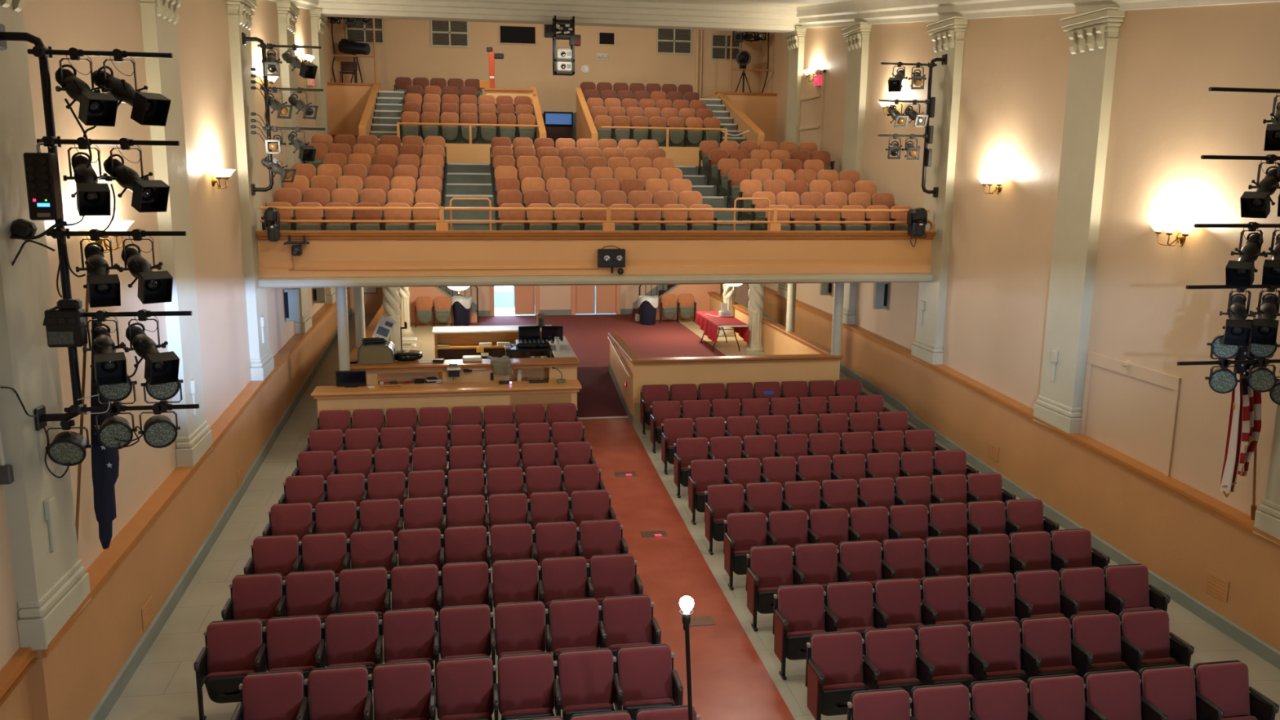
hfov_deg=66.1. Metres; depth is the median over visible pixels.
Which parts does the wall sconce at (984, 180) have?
lamp shade, lamp shade, plate, lamp shade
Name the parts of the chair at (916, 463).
backrest, armrest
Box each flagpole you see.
[75,243,88,556]
[1250,304,1261,519]
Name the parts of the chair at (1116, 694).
backrest, armrest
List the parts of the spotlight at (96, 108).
knob, handle, shutter lever, shutter lever, knob, shutter lever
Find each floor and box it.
[105,313,1279,719]
[291,163,869,231]
[400,108,535,144]
[401,319,765,423]
[450,314,725,367]
[494,300,616,315]
[572,111,719,147]
[579,417,795,719]
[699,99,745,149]
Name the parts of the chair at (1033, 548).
backrest, armrest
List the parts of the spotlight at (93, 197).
knob, shutter lever, handle, shutter lever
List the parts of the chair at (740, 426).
backrest, armrest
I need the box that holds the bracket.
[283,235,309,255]
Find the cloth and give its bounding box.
[486,355,512,375]
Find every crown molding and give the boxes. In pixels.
[268,0,318,9]
[796,0,1279,27]
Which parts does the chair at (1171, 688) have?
backrest, armrest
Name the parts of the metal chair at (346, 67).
seat, backrest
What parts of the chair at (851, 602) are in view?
backrest, armrest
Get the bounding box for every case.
[357,340,395,364]
[462,355,481,361]
[463,368,471,372]
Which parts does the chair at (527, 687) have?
armrest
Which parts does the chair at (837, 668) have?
panel, armrest, backrest, armrest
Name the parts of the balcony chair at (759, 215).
backrest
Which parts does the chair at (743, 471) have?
backrest, armrest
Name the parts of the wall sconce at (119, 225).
plate, lamp shade, arm, arm, arm, lamp shade, lamp shade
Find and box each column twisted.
[382,287,400,351]
[399,286,413,336]
[719,284,736,335]
[742,284,764,354]
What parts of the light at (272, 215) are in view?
glossy panel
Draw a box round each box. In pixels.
[0,431,13,484]
[10,218,36,240]
[43,496,57,551]
[44,298,88,347]
[190,378,197,415]
[260,315,265,343]
[390,381,397,384]
[479,80,489,88]
[613,471,636,476]
[640,530,667,537]
[681,616,715,626]
[718,302,732,316]
[919,300,924,324]
[1049,350,1058,381]
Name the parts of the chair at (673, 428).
panel, armrest, backrest, armrest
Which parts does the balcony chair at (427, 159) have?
backrest, leg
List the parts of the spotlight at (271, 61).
colour frame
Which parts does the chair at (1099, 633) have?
backrest, armrest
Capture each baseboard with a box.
[88,307,351,719]
[329,134,359,144]
[478,308,632,315]
[608,362,632,423]
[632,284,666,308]
[746,302,1279,669]
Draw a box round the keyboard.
[379,385,400,388]
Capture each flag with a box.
[90,316,119,549]
[1219,319,1261,497]
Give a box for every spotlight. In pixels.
[54,47,118,126]
[62,137,111,216]
[75,228,120,307]
[82,309,127,386]
[93,48,171,126]
[103,137,169,212]
[118,228,173,304]
[124,308,179,385]
[261,43,282,76]
[261,155,296,182]
[263,86,293,119]
[265,125,285,154]
[281,44,317,79]
[288,87,318,119]
[288,126,315,161]
[327,16,342,24]
[342,17,357,25]
[358,17,372,25]
[729,31,743,42]
[735,50,751,92]
[742,31,755,42]
[755,31,766,42]
[885,133,902,159]
[887,98,909,128]
[888,62,907,92]
[902,133,919,159]
[904,99,928,127]
[908,62,926,88]
[1219,286,1256,346]
[1225,222,1267,287]
[1240,154,1279,217]
[1249,285,1279,346]
[1262,93,1279,151]
[1262,227,1279,285]
[1277,193,1279,216]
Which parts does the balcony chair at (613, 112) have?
backrest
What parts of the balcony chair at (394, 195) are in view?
backrest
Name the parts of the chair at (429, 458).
backrest, armrest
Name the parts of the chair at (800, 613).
panel, armrest, backrest, armrest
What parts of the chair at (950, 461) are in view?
backrest, armrest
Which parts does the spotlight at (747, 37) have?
colour frame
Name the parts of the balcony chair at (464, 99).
backrest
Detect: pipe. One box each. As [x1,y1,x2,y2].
[695,29,699,93]
[699,30,702,98]
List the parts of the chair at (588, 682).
armrest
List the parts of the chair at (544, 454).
backrest, armrest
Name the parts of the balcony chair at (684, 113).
backrest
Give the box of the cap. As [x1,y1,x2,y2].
[255,230,935,239]
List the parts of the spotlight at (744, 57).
tripod leg, tripod leg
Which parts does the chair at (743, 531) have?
panel, armrest, backrest, armrest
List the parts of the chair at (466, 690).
armrest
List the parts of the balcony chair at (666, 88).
backrest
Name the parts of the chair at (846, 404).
backrest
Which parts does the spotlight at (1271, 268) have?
shutter lever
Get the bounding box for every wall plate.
[490,373,493,380]
[581,64,589,73]
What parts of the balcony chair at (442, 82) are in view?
backrest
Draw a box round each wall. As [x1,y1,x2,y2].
[0,0,324,670]
[0,289,351,719]
[257,239,932,277]
[322,16,334,134]
[327,84,384,135]
[333,17,762,113]
[350,284,747,314]
[365,89,378,134]
[400,142,702,166]
[408,286,477,324]
[485,90,533,115]
[533,106,539,137]
[576,93,591,142]
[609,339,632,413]
[631,360,839,423]
[655,284,720,319]
[703,93,777,142]
[704,94,757,142]
[709,295,822,355]
[747,284,1279,651]
[760,31,788,146]
[764,1,1279,515]
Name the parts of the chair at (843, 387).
backrest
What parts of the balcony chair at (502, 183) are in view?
backrest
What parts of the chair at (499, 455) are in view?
armrest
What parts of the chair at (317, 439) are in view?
armrest, backrest, armrest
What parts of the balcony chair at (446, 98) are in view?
backrest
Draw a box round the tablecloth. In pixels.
[695,311,748,343]
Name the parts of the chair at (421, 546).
backrest, armrest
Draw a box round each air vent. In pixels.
[141,595,154,631]
[236,466,244,488]
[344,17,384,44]
[430,20,469,48]
[656,28,692,54]
[710,33,741,61]
[986,441,999,462]
[1204,569,1229,602]
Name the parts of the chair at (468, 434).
armrest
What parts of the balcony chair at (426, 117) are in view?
backrest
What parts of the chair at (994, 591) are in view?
backrest, armrest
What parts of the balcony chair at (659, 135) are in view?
backrest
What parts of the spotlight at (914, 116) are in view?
colour frame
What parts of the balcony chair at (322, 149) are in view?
backrest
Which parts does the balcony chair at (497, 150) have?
leg, backrest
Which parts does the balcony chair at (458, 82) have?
backrest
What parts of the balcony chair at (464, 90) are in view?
backrest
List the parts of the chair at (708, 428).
backrest, armrest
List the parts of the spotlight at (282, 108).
colour frame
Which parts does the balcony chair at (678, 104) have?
backrest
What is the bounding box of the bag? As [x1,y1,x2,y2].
[361,337,385,344]
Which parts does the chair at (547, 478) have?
backrest, armrest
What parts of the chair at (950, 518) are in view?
backrest, armrest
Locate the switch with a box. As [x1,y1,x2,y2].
[498,380,511,384]
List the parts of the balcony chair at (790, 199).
backrest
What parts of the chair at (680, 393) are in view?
backrest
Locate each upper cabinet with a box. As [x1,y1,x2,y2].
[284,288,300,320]
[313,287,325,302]
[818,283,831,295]
[872,282,888,309]
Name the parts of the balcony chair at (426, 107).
backrest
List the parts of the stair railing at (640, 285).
newel post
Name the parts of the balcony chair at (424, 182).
backrest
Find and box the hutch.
[431,324,551,359]
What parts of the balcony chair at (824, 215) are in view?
backrest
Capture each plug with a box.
[250,67,263,78]
[250,74,263,84]
[250,80,264,92]
[250,86,264,97]
[250,112,266,125]
[250,119,266,133]
[250,124,266,139]
[250,130,265,143]
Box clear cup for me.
[555,338,559,351]
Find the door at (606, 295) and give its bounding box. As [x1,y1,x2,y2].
[595,284,616,313]
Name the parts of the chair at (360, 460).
backrest, armrest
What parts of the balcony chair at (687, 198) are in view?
backrest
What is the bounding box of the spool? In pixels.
[924,219,933,234]
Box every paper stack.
[435,344,449,346]
[478,341,492,346]
[496,341,510,346]
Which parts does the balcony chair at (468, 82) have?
backrest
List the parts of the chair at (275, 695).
armrest, armrest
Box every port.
[498,24,536,44]
[542,24,544,37]
[598,31,615,45]
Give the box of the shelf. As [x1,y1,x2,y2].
[434,344,504,349]
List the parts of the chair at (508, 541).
armrest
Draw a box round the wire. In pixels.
[288,256,599,270]
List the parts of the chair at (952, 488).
backrest, armrest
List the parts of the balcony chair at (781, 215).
backrest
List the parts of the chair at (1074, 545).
backrest, armrest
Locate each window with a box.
[495,285,512,291]
[543,111,573,126]
[545,113,571,124]
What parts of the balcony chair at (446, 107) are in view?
backrest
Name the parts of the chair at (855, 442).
backrest, armrest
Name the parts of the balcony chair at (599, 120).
backrest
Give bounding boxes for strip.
[763,391,773,394]
[925,148,932,166]
[927,125,933,143]
[928,97,935,117]
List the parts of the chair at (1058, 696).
backrest, armrest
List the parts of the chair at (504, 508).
armrest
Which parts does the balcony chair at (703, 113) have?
backrest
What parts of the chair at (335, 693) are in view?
armrest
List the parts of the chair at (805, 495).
backrest, armrest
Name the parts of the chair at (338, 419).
backrest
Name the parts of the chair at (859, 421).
backrest, armrest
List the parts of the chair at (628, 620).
backrest, armrest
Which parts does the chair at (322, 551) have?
backrest, armrest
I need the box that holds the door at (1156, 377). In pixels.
[1080,351,1181,476]
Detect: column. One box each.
[335,287,350,370]
[353,287,365,346]
[785,283,796,332]
[830,283,844,355]
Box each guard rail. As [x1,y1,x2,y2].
[259,206,929,231]
[396,122,539,143]
[449,197,491,230]
[601,125,727,146]
[733,197,770,230]
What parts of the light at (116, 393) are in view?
cord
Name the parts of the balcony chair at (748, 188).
backrest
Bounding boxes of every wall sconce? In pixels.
[88,220,133,251]
[208,168,235,188]
[258,72,278,88]
[299,53,314,62]
[803,68,818,81]
[879,102,897,115]
[977,177,1007,194]
[1148,222,1195,247]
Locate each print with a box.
[376,320,393,337]
[722,312,730,315]
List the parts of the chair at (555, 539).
backrest, armrest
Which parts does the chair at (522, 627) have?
armrest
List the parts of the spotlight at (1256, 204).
knob, shutter lever, handle, shutter lever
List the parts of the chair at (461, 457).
backrest, armrest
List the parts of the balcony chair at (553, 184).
backrest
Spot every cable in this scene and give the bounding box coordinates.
[0,386,36,417]
[9,221,67,239]
[12,240,55,266]
[42,303,79,325]
[43,426,70,478]
[56,256,62,297]
[63,216,84,226]
[64,97,92,168]
[64,244,85,277]
[78,183,115,235]
[83,125,96,137]
[114,426,143,447]
[127,355,138,377]
[262,86,270,126]
[331,19,336,82]
[761,32,768,93]
[910,233,926,247]
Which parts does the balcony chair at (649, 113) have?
backrest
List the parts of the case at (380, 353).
plate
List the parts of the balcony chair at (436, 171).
backrest, leg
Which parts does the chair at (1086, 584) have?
backrest, armrest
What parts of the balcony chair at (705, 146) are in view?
leg, backrest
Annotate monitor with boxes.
[335,370,366,387]
[518,325,540,340]
[541,325,563,343]
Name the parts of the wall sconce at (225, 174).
plate, lamp shade, arm, lamp shade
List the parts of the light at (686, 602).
bulb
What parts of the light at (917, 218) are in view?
glossy panel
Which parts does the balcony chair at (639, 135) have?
backrest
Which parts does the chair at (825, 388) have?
backrest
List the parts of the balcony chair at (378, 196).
backrest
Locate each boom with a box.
[0,23,199,431]
[241,31,325,195]
[877,53,946,197]
[1177,87,1279,365]
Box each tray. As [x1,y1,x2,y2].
[401,337,421,346]
[401,343,420,351]
[528,379,548,382]
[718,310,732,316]
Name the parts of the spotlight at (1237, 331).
knob, handle, shutter lever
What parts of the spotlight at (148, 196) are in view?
knob, handle, shutter lever, shutter lever, shutter lever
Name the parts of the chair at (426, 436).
backrest, armrest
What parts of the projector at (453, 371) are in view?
white lid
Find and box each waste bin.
[450,295,471,326]
[637,294,658,324]
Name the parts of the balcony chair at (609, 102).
backrest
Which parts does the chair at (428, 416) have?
backrest, armrest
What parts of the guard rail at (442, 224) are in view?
post, rail, rail, post, post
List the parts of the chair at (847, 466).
backrest, armrest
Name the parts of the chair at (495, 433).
backrest, armrest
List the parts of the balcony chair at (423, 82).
backrest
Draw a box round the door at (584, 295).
[575,284,595,313]
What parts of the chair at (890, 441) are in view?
backrest, armrest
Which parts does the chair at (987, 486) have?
backrest, armrest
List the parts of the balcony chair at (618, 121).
backrest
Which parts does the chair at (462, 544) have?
backrest, armrest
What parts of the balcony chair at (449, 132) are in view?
backrest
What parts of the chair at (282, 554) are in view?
armrest, backrest, armrest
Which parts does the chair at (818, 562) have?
backrest, armrest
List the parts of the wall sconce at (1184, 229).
lamp shade, arm, lamp shade, arm, plate, arm, lamp shade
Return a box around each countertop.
[431,324,551,333]
[548,336,576,357]
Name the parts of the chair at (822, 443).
backrest, armrest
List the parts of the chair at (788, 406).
backrest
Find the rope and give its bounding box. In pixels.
[720,130,749,135]
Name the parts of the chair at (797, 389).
backrest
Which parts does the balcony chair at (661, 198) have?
backrest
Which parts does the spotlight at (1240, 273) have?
knob, handle, shutter lever, knob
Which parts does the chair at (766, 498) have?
backrest, armrest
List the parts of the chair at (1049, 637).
backrest, armrest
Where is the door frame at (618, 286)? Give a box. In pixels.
[489,284,620,315]
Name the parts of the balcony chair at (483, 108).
backrest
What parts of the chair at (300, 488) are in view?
armrest, backrest, armrest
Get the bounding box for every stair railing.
[439,286,478,322]
[638,284,675,315]
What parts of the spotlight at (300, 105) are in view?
colour frame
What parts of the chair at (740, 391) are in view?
backrest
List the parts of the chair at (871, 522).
backrest, armrest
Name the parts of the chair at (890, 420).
backrest, armrest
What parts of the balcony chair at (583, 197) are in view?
backrest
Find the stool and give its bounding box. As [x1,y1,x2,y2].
[395,350,422,360]
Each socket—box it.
[682,613,690,631]
[1250,504,1256,519]
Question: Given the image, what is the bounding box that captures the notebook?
[426,376,437,380]
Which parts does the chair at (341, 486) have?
backrest, armrest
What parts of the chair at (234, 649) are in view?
armrest, backrest, armrest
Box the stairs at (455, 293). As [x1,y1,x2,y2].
[440,286,476,310]
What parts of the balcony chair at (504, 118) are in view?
backrest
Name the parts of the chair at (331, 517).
backrest, armrest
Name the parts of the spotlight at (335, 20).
colour frame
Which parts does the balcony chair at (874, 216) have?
backrest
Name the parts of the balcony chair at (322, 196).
backrest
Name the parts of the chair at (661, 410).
panel, armrest, backrest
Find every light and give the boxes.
[45,418,92,466]
[93,373,137,413]
[93,404,137,449]
[137,403,180,448]
[140,378,183,412]
[263,206,279,241]
[595,52,608,60]
[679,595,693,719]
[906,207,927,235]
[1204,359,1240,393]
[1206,333,1243,366]
[1243,358,1279,392]
[1247,337,1279,365]
[1267,370,1279,404]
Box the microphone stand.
[400,321,407,350]
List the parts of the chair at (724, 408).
backrest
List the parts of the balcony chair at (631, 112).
backrest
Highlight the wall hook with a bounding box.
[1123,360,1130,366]
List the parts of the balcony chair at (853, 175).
backrest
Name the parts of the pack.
label plate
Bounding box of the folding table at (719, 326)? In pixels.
[701,324,747,351]
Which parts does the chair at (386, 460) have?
backrest, armrest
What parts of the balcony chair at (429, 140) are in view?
backrest, leg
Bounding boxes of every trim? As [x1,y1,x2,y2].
[0,287,351,706]
[258,272,933,288]
[311,379,582,398]
[327,82,380,85]
[349,304,383,364]
[350,356,579,371]
[358,83,379,135]
[370,90,404,140]
[377,377,549,384]
[435,286,476,314]
[446,163,746,223]
[484,88,533,91]
[529,86,546,137]
[575,87,598,147]
[578,416,628,418]
[607,332,639,362]
[629,353,843,364]
[657,284,679,298]
[699,97,745,146]
[707,291,831,354]
[715,92,777,95]
[716,91,764,150]
[746,284,1279,548]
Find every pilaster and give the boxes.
[0,0,91,650]
[139,0,213,466]
[226,0,274,380]
[275,0,312,333]
[309,8,336,303]
[777,26,806,299]
[831,22,871,326]
[911,15,968,366]
[1032,5,1125,433]
[1253,404,1279,545]
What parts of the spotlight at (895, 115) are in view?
colour frame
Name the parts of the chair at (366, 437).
backrest, armrest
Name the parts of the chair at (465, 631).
backrest, armrest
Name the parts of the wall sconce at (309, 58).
lamp shade, lamp shade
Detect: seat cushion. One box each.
[206,670,256,678]
[261,618,269,622]
[267,666,316,671]
[319,615,327,619]
[327,662,375,667]
[385,657,433,663]
[398,717,427,719]
[439,712,492,719]
[442,653,488,659]
[497,649,543,657]
[501,707,553,718]
[552,645,598,671]
[562,702,613,719]
[607,642,651,648]
[622,697,673,708]
[695,491,704,494]
[713,518,726,522]
[733,550,749,554]
[757,586,777,592]
[786,630,826,636]
[822,682,866,690]
[836,626,875,631]
[877,678,919,686]
[886,622,924,627]
[932,673,973,681]
[935,619,971,624]
[983,616,1018,621]
[986,669,1026,677]
[1030,613,1064,617]
[1038,665,1076,672]
[1076,609,1109,614]
[1089,661,1127,668]
[1122,606,1153,611]
[1141,657,1176,664]
[1220,715,1257,719]
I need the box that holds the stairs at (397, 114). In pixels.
[370,92,404,144]
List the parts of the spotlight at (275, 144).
colour frame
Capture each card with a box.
[476,346,484,352]
[480,352,488,355]
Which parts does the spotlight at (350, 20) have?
colour frame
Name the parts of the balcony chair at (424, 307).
backrest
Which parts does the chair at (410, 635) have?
backrest, armrest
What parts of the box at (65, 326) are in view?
label plate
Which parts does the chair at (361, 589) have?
backrest, armrest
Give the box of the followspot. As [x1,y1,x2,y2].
[337,38,370,83]
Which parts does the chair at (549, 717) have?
backrest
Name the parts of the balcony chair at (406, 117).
backrest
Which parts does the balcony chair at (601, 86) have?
backrest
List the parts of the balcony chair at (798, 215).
backrest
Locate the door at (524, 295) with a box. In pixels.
[514,285,534,315]
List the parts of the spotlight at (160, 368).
knob, handle, shutter lever, shutter lever, shutter lever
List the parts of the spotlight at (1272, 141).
knob, shutter lever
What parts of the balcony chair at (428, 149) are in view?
backrest, leg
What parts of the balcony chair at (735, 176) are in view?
leg, backrest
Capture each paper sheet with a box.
[418,360,431,363]
[503,344,511,348]
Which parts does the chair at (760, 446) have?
backrest, armrest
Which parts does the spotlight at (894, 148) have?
colour frame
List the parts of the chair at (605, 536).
backrest, armrest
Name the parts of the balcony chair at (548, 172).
backrest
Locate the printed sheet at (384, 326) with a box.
[373,315,395,341]
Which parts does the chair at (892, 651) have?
backrest, armrest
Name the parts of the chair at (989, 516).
backrest, armrest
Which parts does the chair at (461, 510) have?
backrest, armrest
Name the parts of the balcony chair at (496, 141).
leg, backrest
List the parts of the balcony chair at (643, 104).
backrest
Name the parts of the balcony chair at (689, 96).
backrest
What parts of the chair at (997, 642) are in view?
backrest, armrest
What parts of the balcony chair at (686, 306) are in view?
backrest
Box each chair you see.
[193,618,267,719]
[221,573,286,643]
[231,669,309,719]
[243,534,302,595]
[261,202,295,230]
[262,502,315,559]
[266,614,326,697]
[271,187,303,225]
[278,474,327,520]
[283,175,309,201]
[285,569,339,639]
[291,163,315,188]
[291,450,337,493]
[294,202,325,230]
[302,142,328,175]
[302,188,331,226]
[302,532,351,598]
[303,429,345,469]
[308,665,373,719]
[310,175,336,201]
[311,133,333,153]
[314,409,352,443]
[315,500,359,559]
[316,164,342,188]
[323,153,346,176]
[324,202,355,230]
[324,611,383,691]
[326,472,368,521]
[328,143,351,164]
[331,188,359,224]
[333,134,355,153]
[336,448,374,497]
[337,175,364,202]
[338,567,391,635]
[339,61,357,83]
[342,164,368,188]
[345,427,380,472]
[347,153,371,176]
[350,529,397,591]
[352,143,374,164]
[352,408,386,448]
[354,202,383,230]
[356,134,378,155]
[359,188,387,216]
[360,498,403,553]
[364,176,391,202]
[368,164,393,188]
[368,471,408,520]
[372,154,395,177]
[373,660,435,719]
[374,447,412,493]
[376,144,398,165]
[379,135,400,155]
[380,426,415,467]
[382,607,439,707]
[383,202,413,230]
[386,188,415,230]
[386,408,418,440]
[391,176,417,200]
[391,564,442,653]
[393,76,411,99]
[394,164,419,189]
[396,154,421,176]
[397,528,444,608]
[399,144,422,165]
[400,111,421,142]
[401,102,422,133]
[401,135,423,155]
[403,93,422,110]
[403,497,446,564]
[404,84,424,102]
[408,470,448,528]
[412,77,429,102]
[412,203,439,230]
[412,446,448,497]
[414,189,442,206]
[414,296,434,327]
[415,425,450,470]
[417,176,444,206]
[418,164,444,207]
[418,407,451,439]
[420,111,440,137]
[421,154,445,195]
[422,93,441,114]
[422,102,441,133]
[422,145,446,183]
[424,85,442,97]
[424,136,447,173]
[430,77,446,102]
[433,296,453,326]
[435,656,498,719]
[439,604,495,683]
[440,102,460,128]
[440,112,460,143]
[441,93,460,115]
[442,85,460,106]
[442,561,493,628]
[444,525,491,605]
[446,494,488,542]
[447,78,463,102]
[448,444,486,484]
[448,468,487,501]
[450,424,484,450]
[451,405,484,429]
[459,86,477,106]
[459,94,478,112]
[459,103,479,121]
[459,112,479,143]
[464,79,482,102]
[478,95,496,106]
[478,103,497,134]
[479,113,498,140]
[483,404,516,444]
[484,423,519,453]
[485,444,523,478]
[487,466,527,504]
[488,493,532,533]
[489,137,512,173]
[489,523,537,567]
[490,146,515,183]
[492,155,516,195]
[492,558,544,607]
[493,165,519,207]
[494,177,521,220]
[494,600,551,658]
[496,95,514,109]
[496,189,524,230]
[497,104,515,134]
[497,113,517,140]
[497,203,527,230]
[497,652,561,719]
[507,715,563,719]
[512,137,534,156]
[514,96,532,112]
[514,146,535,167]
[515,104,534,135]
[515,404,548,437]
[516,155,540,177]
[517,113,537,140]
[518,166,543,190]
[518,422,554,459]
[520,177,547,202]
[521,442,559,483]
[524,190,551,217]
[525,465,566,511]
[526,203,555,230]
[529,491,573,542]
[533,137,554,157]
[535,520,582,580]
[536,146,557,167]
[539,155,561,177]
[541,555,594,624]
[542,166,568,190]
[546,177,573,203]
[546,403,580,435]
[548,597,607,675]
[550,190,577,217]
[551,421,587,457]
[554,203,583,230]
[555,137,575,157]
[557,441,595,481]
[557,648,622,719]
[558,146,579,167]
[562,156,584,178]
[564,463,604,508]
[566,166,589,190]
[568,710,631,719]
[571,177,597,204]
[571,489,615,540]
[576,138,596,156]
[576,190,604,217]
[579,519,628,577]
[580,81,595,94]
[580,146,601,167]
[582,204,606,230]
[583,89,601,103]
[585,156,607,178]
[586,97,605,111]
[589,553,643,621]
[590,106,609,123]
[590,167,613,190]
[594,115,613,140]
[595,177,619,203]
[596,82,613,97]
[597,138,617,156]
[600,89,618,106]
[601,594,661,673]
[602,147,622,167]
[602,190,629,207]
[604,97,622,115]
[608,106,627,130]
[608,156,629,178]
[609,204,637,230]
[613,82,628,97]
[613,115,632,142]
[613,167,636,190]
[616,644,683,719]
[617,90,633,106]
[617,138,637,157]
[620,178,644,203]
[621,98,638,115]
[623,147,644,167]
[626,106,645,124]
[627,191,654,217]
[629,83,644,98]
[630,157,651,178]
[631,115,650,142]
[633,90,649,106]
[635,204,664,230]
[635,704,700,719]
[637,167,659,191]
[638,98,657,115]
[638,139,658,157]
[640,384,674,434]
[644,107,662,132]
[644,178,667,203]
[645,83,661,98]
[645,148,666,167]
[648,116,669,143]
[649,400,686,453]
[650,91,666,107]
[652,157,674,178]
[653,191,679,225]
[655,99,671,116]
[659,293,679,323]
[660,168,682,191]
[661,84,676,99]
[661,107,678,125]
[661,417,700,474]
[662,204,691,230]
[666,91,683,107]
[666,116,687,146]
[668,178,692,203]
[670,383,702,413]
[672,99,691,116]
[673,437,715,497]
[677,84,693,95]
[678,191,702,217]
[678,293,696,323]
[679,108,698,125]
[681,399,716,431]
[683,92,702,108]
[684,117,705,143]
[688,204,717,230]
[688,458,733,524]
[689,100,706,117]
[694,417,732,451]
[696,108,715,131]
[697,140,719,175]
[698,382,731,412]
[702,117,723,143]
[704,483,753,555]
[706,149,728,185]
[709,435,749,474]
[711,398,746,430]
[715,158,738,196]
[719,140,738,158]
[723,511,777,590]
[725,168,750,208]
[726,382,759,411]
[726,415,764,453]
[726,457,769,504]
[728,149,749,168]
[737,179,762,221]
[739,141,758,159]
[739,159,759,179]
[741,397,775,429]
[742,435,783,476]
[745,481,792,530]
[746,544,804,631]
[749,149,769,168]
[750,191,779,230]
[751,168,772,191]
[754,382,787,410]
[757,414,795,448]
[759,141,778,159]
[760,159,782,179]
[761,456,805,498]
[762,179,785,204]
[764,204,795,231]
[767,510,818,569]
[769,150,790,164]
[769,396,804,427]
[772,583,838,679]
[773,168,794,191]
[775,433,816,475]
[776,191,803,217]
[778,142,798,159]
[781,381,814,412]
[782,159,803,180]
[783,480,831,532]
[786,180,808,196]
[787,413,826,451]
[790,150,810,169]
[790,204,820,231]
[794,542,850,605]
[795,169,816,191]
[796,454,840,500]
[798,142,817,155]
[799,395,835,430]
[800,191,826,208]
[803,160,823,180]
[804,630,879,719]
[808,180,831,204]
[808,380,842,411]
[808,432,849,473]
[808,507,860,566]
[810,151,835,169]
[815,204,845,231]
[817,169,838,191]
[818,413,857,449]
[821,478,869,532]
[823,191,848,221]
[825,580,888,654]
[827,395,863,429]
[831,180,853,204]
[831,453,875,498]
[835,379,869,410]
[838,169,859,192]
[838,539,895,606]
[840,204,871,231]
[840,431,882,471]
[847,192,871,208]
[847,687,916,719]
[848,412,887,449]
[848,506,901,564]
[853,180,876,197]
[855,394,892,425]
[857,476,906,528]
[863,626,934,708]
[865,204,895,231]
[866,452,911,497]
[871,192,900,208]
[872,430,914,470]
[873,577,937,649]
[878,410,917,447]
[881,537,939,599]
[888,503,942,561]
[889,205,912,231]
[894,475,943,525]
[899,450,945,495]
[903,429,946,469]
[910,682,981,719]
[916,622,988,692]
[920,574,986,642]
[924,535,983,591]
[928,502,982,555]
[930,474,980,519]
[933,449,978,493]
[966,472,1016,514]
[966,500,1021,537]
[967,533,1026,577]
[967,572,1033,624]
[968,618,1041,684]
[968,677,1044,719]
[1004,498,1059,533]
[1008,530,1068,573]
[1013,568,1079,619]
[1019,615,1093,678]
[1026,673,1110,719]
[1049,528,1110,568]
[1058,566,1125,616]
[1069,612,1144,673]
[1083,668,1168,719]
[1102,563,1170,611]
[1119,608,1194,668]
[1138,664,1224,719]
[1192,659,1279,719]
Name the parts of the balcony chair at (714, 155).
leg, backrest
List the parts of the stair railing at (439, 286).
newel post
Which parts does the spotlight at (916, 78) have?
colour frame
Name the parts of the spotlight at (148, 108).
handle, knob, shutter lever, shutter lever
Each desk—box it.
[365,366,577,385]
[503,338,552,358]
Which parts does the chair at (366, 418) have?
backrest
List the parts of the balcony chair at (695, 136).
backrest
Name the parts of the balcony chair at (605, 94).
backrest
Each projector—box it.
[446,362,461,379]
[556,46,572,59]
[556,61,572,71]
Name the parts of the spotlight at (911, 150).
colour frame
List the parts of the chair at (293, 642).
backrest, armrest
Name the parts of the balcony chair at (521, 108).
backrest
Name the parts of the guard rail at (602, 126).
rail, post, post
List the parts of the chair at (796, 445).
backrest, armrest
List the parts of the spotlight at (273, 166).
colour frame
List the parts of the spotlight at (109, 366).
knob, shutter lever, handle, shutter lever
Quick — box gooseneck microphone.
[551,367,566,382]
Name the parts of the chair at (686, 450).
panel, armrest, backrest, armrest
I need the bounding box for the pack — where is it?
[22,141,62,220]
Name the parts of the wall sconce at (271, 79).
lamp shade, lamp shade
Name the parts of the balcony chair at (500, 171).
leg, backrest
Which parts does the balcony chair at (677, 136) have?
backrest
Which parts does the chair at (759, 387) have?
backrest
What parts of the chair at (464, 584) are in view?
backrest, armrest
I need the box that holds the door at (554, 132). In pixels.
[542,113,572,147]
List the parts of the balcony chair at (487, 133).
backrest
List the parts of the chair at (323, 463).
armrest, backrest, armrest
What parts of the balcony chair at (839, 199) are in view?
backrest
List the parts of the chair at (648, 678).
backrest, armrest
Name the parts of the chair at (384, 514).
backrest, armrest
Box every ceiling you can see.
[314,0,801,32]
[631,0,852,7]
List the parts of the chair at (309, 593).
backrest, armrest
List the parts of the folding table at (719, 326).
leg, leg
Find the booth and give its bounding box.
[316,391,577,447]
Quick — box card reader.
[537,313,544,328]
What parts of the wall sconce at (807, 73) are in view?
lamp shade, lamp shade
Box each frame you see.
[333,17,377,83]
[728,31,771,92]
[798,69,826,151]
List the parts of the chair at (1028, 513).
backrest, armrest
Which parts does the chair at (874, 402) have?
backrest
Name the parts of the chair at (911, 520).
backrest, armrest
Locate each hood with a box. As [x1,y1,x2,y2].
[75,182,111,216]
[78,91,118,126]
[86,274,120,307]
[93,351,127,386]
[130,91,171,126]
[131,180,169,212]
[137,271,173,304]
[144,351,179,385]
[298,62,317,79]
[298,145,315,161]
[733,31,743,41]
[888,77,902,92]
[1223,319,1252,346]
[1225,260,1253,287]
[1240,191,1270,217]
[1249,318,1279,346]
[1262,259,1279,285]
[1263,124,1279,151]
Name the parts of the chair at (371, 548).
backrest, armrest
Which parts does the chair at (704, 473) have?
panel, armrest, backrest, armrest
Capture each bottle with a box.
[510,368,513,381]
[516,368,521,381]
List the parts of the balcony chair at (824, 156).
backrest, leg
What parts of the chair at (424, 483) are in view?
backrest, armrest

